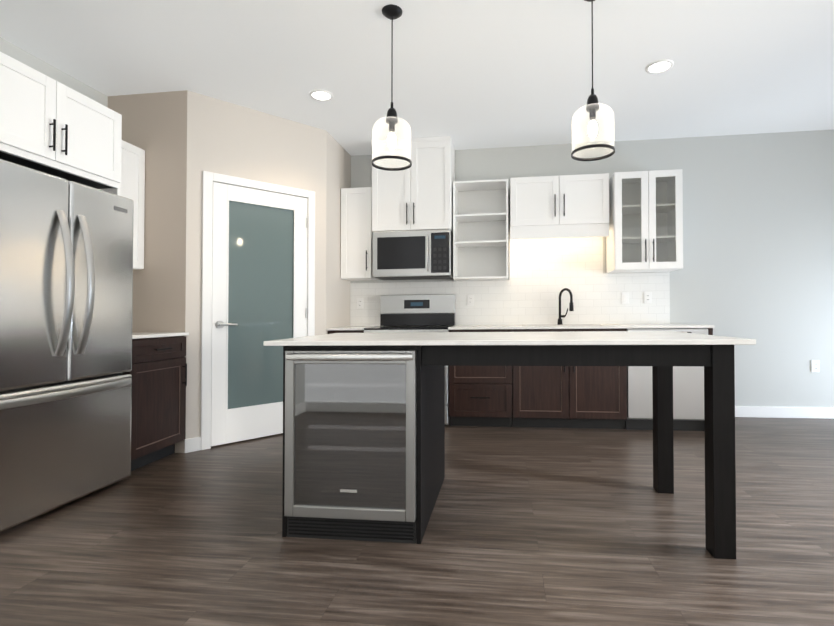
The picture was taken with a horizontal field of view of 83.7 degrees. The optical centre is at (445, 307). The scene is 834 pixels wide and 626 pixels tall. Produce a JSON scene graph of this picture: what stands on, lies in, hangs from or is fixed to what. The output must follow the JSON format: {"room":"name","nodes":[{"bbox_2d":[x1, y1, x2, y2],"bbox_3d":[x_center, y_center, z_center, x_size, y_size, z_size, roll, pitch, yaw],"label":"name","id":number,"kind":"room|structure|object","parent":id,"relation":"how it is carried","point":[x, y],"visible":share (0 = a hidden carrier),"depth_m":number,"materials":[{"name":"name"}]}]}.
{"room":"kitchen","nodes":[
{"label":"kitchen","id":0,"kind":"room"},
{"bbox_2d":[0,37,107,106],"bbox_3d":[-2.723,-0.277,3.648,0.149,2.780,3.229,-1,-1,7],"label":"wall","id":1,"kind":"structure","parent":0,"point":[30,60],"depth_m":3.20,"materials":[{"name":"white paint"}]},
{"bbox_2d":[0,52,121,195],"bbox_3d":[-2.460,-0.080,2.534,0.695,2.347,1.048,-1,-1,7],"label":"upper cabinet","id":2,"kind":"object","parent":1,"relation":"attached to","point":[49,125],"visible":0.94,"depth_m":2.58,"materials":[{"name":"white painted wood"},{"name":"black metal"}]},
{"bbox_2d":[119,140,144,269],"bbox_3d":[-2.518,-0.764,3.357,0.365,0.929,0.543,-1,-1,7],"label":"upper cabinet","id":3,"kind":"object","parent":1,"relation":"attached to","point":[132,185],"visible":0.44,"depth_m":3.53,"materials":[{"name":"white wood"}]},
{"bbox_2d":[108,90,350,452],"bbox_3d":[-1.849,-0.276,4.353,1.469,2.780,1.614,-1,-1,7],"label":"wall","id":4,"kind":"structure","parent":0,"point":[185,139],"depth_m":3.63,"materials":[{"name":"beige paint"}]},
{"bbox_2d":[201,171,314,449],"bbox_3d":[-1.587,0.017,3.984,0.966,2.177,0.134,0,-1,-43],"label":"door frame","id":5,"kind":"structure","parent":4,"relation":"attached to","point":[209,178],"depth_m":3.66,"materials":[{"name":"white wood"}]},
{"bbox_2d":[211,182,306,445],"bbox_3d":[-1.564,0.045,3.965,0.566,2.096,0.639,-1,-1,7],"label":"pantry door","id":6,"kind":"structure","parent":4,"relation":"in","point":[259,267],"depth_m":3.91,"materials":[{"name":"white"}]},
{"bbox_2d":[0,417,833,625],"bbox_3d":[0.853,1.100,1.960,7.631,0.100,5.890,-1,-1,7],"label":"floor","id":7,"kind":"structure","parent":0,"point":[535,526],"depth_m":2.06,"materials":[{"name":"wood"}]},
{"bbox_2d":[0,159,133,531],"bbox_3d":[-2.357,0.198,2.570,0.782,1.790,0.894,-1,-1,7],"label":"refrigerator","id":8,"kind":"object","parent":7,"relation":"on","point":[66,278],"visible":1,"depth_m":2.47,"materials":[{"name":"silver metal"}]},
{"bbox_2d":[123,336,186,470],"bbox_3d":[-2.336,0.657,3.313,0.732,0.894,0.543,-1,-1,7],"label":"base cabinet","id":9,"kind":"object","parent":7,"relation":"on","point":[158,372],"visible":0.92,"depth_m":3.26,"materials":[{"name":"brown wood"}]},
{"bbox_2d":[132,332,188,338],"bbox_3d":[-2.342,0.198,3.319,0.710,0.023,0.546,-1,-1,7],"label":"countertop","id":10,"kind":"structure","parent":9,"relation":"on","point":[150,335],"depth_m":3.32,"materials":[{"name":"stone"}]},
{"bbox_2d":[328,330,363,333],"bbox_3d":[-0.901,0.662,4.675,0.361,0.894,0.704,-1,-1,7],"label":"base cabinet","id":11,"kind":"object","parent":7,"relation":"on","point":[344,331],"visible":0.06,"depth_m":4.37,"materials":[{"name":"brown wood"}]},
{"bbox_2d":[284,350,416,543],"bbox_3d":[-0.406,0.634,2.389,0.622,0.872,0.645,-1,-1,7],"label":"wine cooler","id":12,"kind":"object","parent":7,"relation":"on","point":[350,444],"visible":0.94,"depth_m":2.12,"materials":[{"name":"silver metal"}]},
{"bbox_2d":[364,294,454,425],"bbox_3d":[-0.331,0.479,4.589,0.801,1.245,0.716,-1,-1,7],"label":"range","id":13,"kind":"object","parent":7,"relation":"on","point":[420,313],"visible":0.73,"depth_m":4.84,"materials":[{"name":"silver metal"}]},
{"bbox_2d":[449,329,511,426],"bbox_3d":[0.351,0.647,4.519,0.582,0.894,0.704,-1,-1,7],"label":"base cabinet","id":14,"kind":"object","parent":7,"relation":"on","point":[480,395],"visible":0.5,"depth_m":4.21,"materials":[{"name":"brown wood"}]},
{"bbox_2d":[282,345,735,559],"bbox_3d":[0.275,0.616,2.480,1.996,0.896,0.856,-1,-1,7],"label":"kitchen island","id":15,"kind":"object","parent":7,"relation":"on","point":[717,362],"visible":0.48,"depth_m":2.06,"materials":[{"name":"black wood"}]},
{"bbox_2d":[264,331,755,345],"bbox_3d":[0.268,0.157,2.481,2.099,0.021,0.975,-1,-1,7],"label":"island countertop","id":16,"kind":"structure","parent":15,"relation":"on","point":[533,338],"depth_m":2.11,"materials":[{"name":"stone"}]},
{"bbox_2d":[512,366,626,428],"bbox_3d":[1.133,0.742,4.437,0.996,0.685,0.671,-1,-1,7],"label":"base cabinet","id":17,"kind":"object","parent":7,"relation":"on","point":[570,396],"depth_m":4.12,"materials":[{"name":"brown wood"}]},
{"bbox_2d":[327,324,714,329],"bbox_3d":[0.624,0.184,4.497,3.428,0.023,0.692,-1,-1,7],"label":"countertop","id":18,"kind":"structure","parent":17,"relation":"on","point":[570,326],"depth_m":4.17,"materials":[{"name":"stone"}]},
{"bbox_2d":[557,288,573,324],"bbox_3d":[1.192,-0.016,4.634,0.142,0.366,0.188,-1,-1,7],"label":"faucet","id":19,"kind":"object","parent":18,"relation":"on","point":[571,306],"visible":0.98,"depth_m":4.67,"materials":[{"name":"black metal"}]},
{"bbox_2d":[625,328,707,430],"bbox_3d":[1.952,0.628,4.296,0.670,0.890,0.692,-1,-1,7],"label":"dishwasher","id":20,"kind":"object","parent":7,"relation":"on","point":[688,398],"visible":0.31,"depth_m":4.02,"materials":[{"name":"silver metal"}]},
{"bbox_2d":[0,0,833,155],"bbox_3d":[0.853,-1.779,2.003,7.631,0.100,5.890,-1,-1,7],"label":"ceiling","id":21,"kind":"structure","parent":0,"point":[475,74],"depth_m":3.20,"materials":[{"name":"white paint"}]},
{"bbox_2d":[309,90,332,100],"bbox_3d":[-0.983,-1.680,3.680,0.184,0.010,0.184,-1,-1,7],"label":"recessed light","id":22,"kind":"object","parent":21,"relation":"in","point":[321,95],"visible":1,"depth_m":3.68,"materials":[{"name":"white plastic"}]},
{"bbox_2d":[372,4,411,170],"bbox_3d":[-0.312,-1.264,2.669,0.228,0.887,0.228,-1,-1,7],"label":"pendant light","id":23,"kind":"object","parent":21,"relation":"hanging from","point":[392,12],"visible":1,"depth_m":2.65,"materials":[{"name":"clear glass"}]},
{"bbox_2d":[571,0,614,160],"bbox_3d":[0.795,-1.277,2.531,0.228,0.887,0.228,-1,-1,7],"label":"pendant light","id":24,"kind":"object","parent":21,"relation":"hanging from","point":[592,106],"visible":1,"depth_m":2.51,"materials":[{"name":"clear glass"}]},
{"bbox_2d":[646,59,673,73],"bbox_3d":[1.521,-1.712,3.304,0.184,0.010,0.184,-1,-1,7],"label":"recessed light","id":25,"kind":"object","parent":21,"relation":"in","point":[659,66],"visible":1,"depth_m":3.30,"materials":[{"name":"white plastic"}]},
{"bbox_2d":[351,130,833,406],"bbox_3d":[1.210,-0.301,4.844,7.659,2.780,0.124,-1,-1,7],"label":"wall","id":26,"kind":"structure","parent":0,"point":[758,238],"depth_m":4.56,"materials":[{"name":"grey paint"}]},
{"bbox_2d":[341,187,379,280],"bbox_3d":[-0.893,-0.761,4.861,0.335,0.925,0.352,-1,-1,7],"label":"upper cabinet","id":27,"kind":"object","parent":26,"relation":"attached to","point":[356,239],"visible":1,"depth_m":4.73,"materials":[{"name":"white wood"}]},
{"bbox_2d":[372,229,452,279],"bbox_3d":[-0.318,-0.533,4.743,0.788,0.457,0.437,-1,-1,7],"label":"microwave","id":28,"kind":"object","parent":26,"relation":"attached to","point":[413,255],"visible":0.92,"depth_m":4.58,"materials":[{"name":"silver metal"}]},
{"bbox_2d":[372,136,454,231],"bbox_3d":[-0.322,-1.219,4.761,0.804,0.909,0.422,-1,-1,7],"label":"upper cabinet","id":29,"kind":"object","parent":26,"relation":"attached to","point":[417,194],"visible":0.83,"depth_m":4.58,"materials":[{"name":"white wood"}]},
{"bbox_2d":[453,179,507,280],"bbox_3d":[0.362,-0.771,4.721,0.550,0.965,0.320,-1,-1,7],"label":"open shelves","id":30,"kind":"object","parent":26,"relation":"attached to","point":[480,230],"visible":1,"depth_m":4.85,"materials":[{"name":"white wood"}]},
{"bbox_2d":[350,237,669,325],"bbox_3d":[0.600,-0.305,4.852,3.303,0.963,0.010,-1,-1,7],"label":"backsplash","id":31,"kind":"structure","parent":26,"relation":"attached to","point":[544,272],"depth_m":4.79,"materials":[{"name":"tile"}]},
{"bbox_2d":[357,298,362,308],"bbox_3d":[-0.925,-0.051,5.028,0.073,0.116,0.009,-1,-1,7],"label":"outlet","id":32,"kind":"object","parent":31,"relation":"attached to","point":[359,303],"visible":1,"depth_m":5.03,"materials":[{"name":"white plastic"}]},
{"bbox_2d":[467,295,473,305],"bbox_3d":[0.262,-0.080,4.881,0.073,0.116,0.009,-1,-1,7],"label":"outlet","id":33,"kind":"object","parent":31,"relation":"attached to","point":[470,300],"visible":1,"depth_m":4.88,"materials":[{"name":"white plastic"}]},
{"bbox_2d":[621,292,628,303],"bbox_3d":[1.810,-0.099,4.688,0.073,0.116,0.010,-1,-1,7],"label":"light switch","id":34,"kind":"object","parent":31,"relation":"attached to","point":[624,297],"visible":1,"depth_m":4.69,"materials":[{"name":"white plastic"}]},
{"bbox_2d":[644,292,651,303],"bbox_3d":[2.029,-0.102,4.661,0.073,0.116,0.009,-1,-1,7],"label":"outlet","id":35,"kind":"object","parent":31,"relation":"attached to","point":[647,297],"visible":1,"depth_m":4.66,"materials":[{"name":"white plastic"}]},
{"bbox_2d":[510,173,608,239],"bbox_3d":[1.112,-0.976,4.614,0.941,0.600,0.352,-1,-1,7],"label":"upper cabinet","id":36,"kind":"object","parent":26,"relation":"attached to","point":[564,206],"visible":1,"depth_m":4.48,"materials":[{"name":"white wood"}]},
{"bbox_2d":[606,169,682,272],"bbox_3d":[1.909,-0.819,4.487,0.618,0.920,0.402,-1,-1,7],"label":"upper cabinet","id":37,"kind":"object","parent":26,"relation":"attached to","point":[645,221],"depth_m":4.35,"materials":[{"name":"white wood"}]},
{"bbox_2d":[735,406,833,418],"bbox_3d":[3.627,1.006,4.455,2.501,0.105,0.016,-1,-1,7],"label":"baseboard","id":38,"kind":"structure","parent":26,"relation":"attached to","point":[740,411],"depth_m":4.49,"materials":[{"name":"white wood"}]},
{"bbox_2d":[811,360,819,371],"bbox_3d":[3.558,0.559,4.470,0.073,0.116,0.009,-1,-1,7],"label":"outlet","id":39,"kind":"object","parent":26,"relation":"attached to","point":[815,365],"visible":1,"depth_m":4.47,"materials":[{"name":"white plastic"}]}
]}

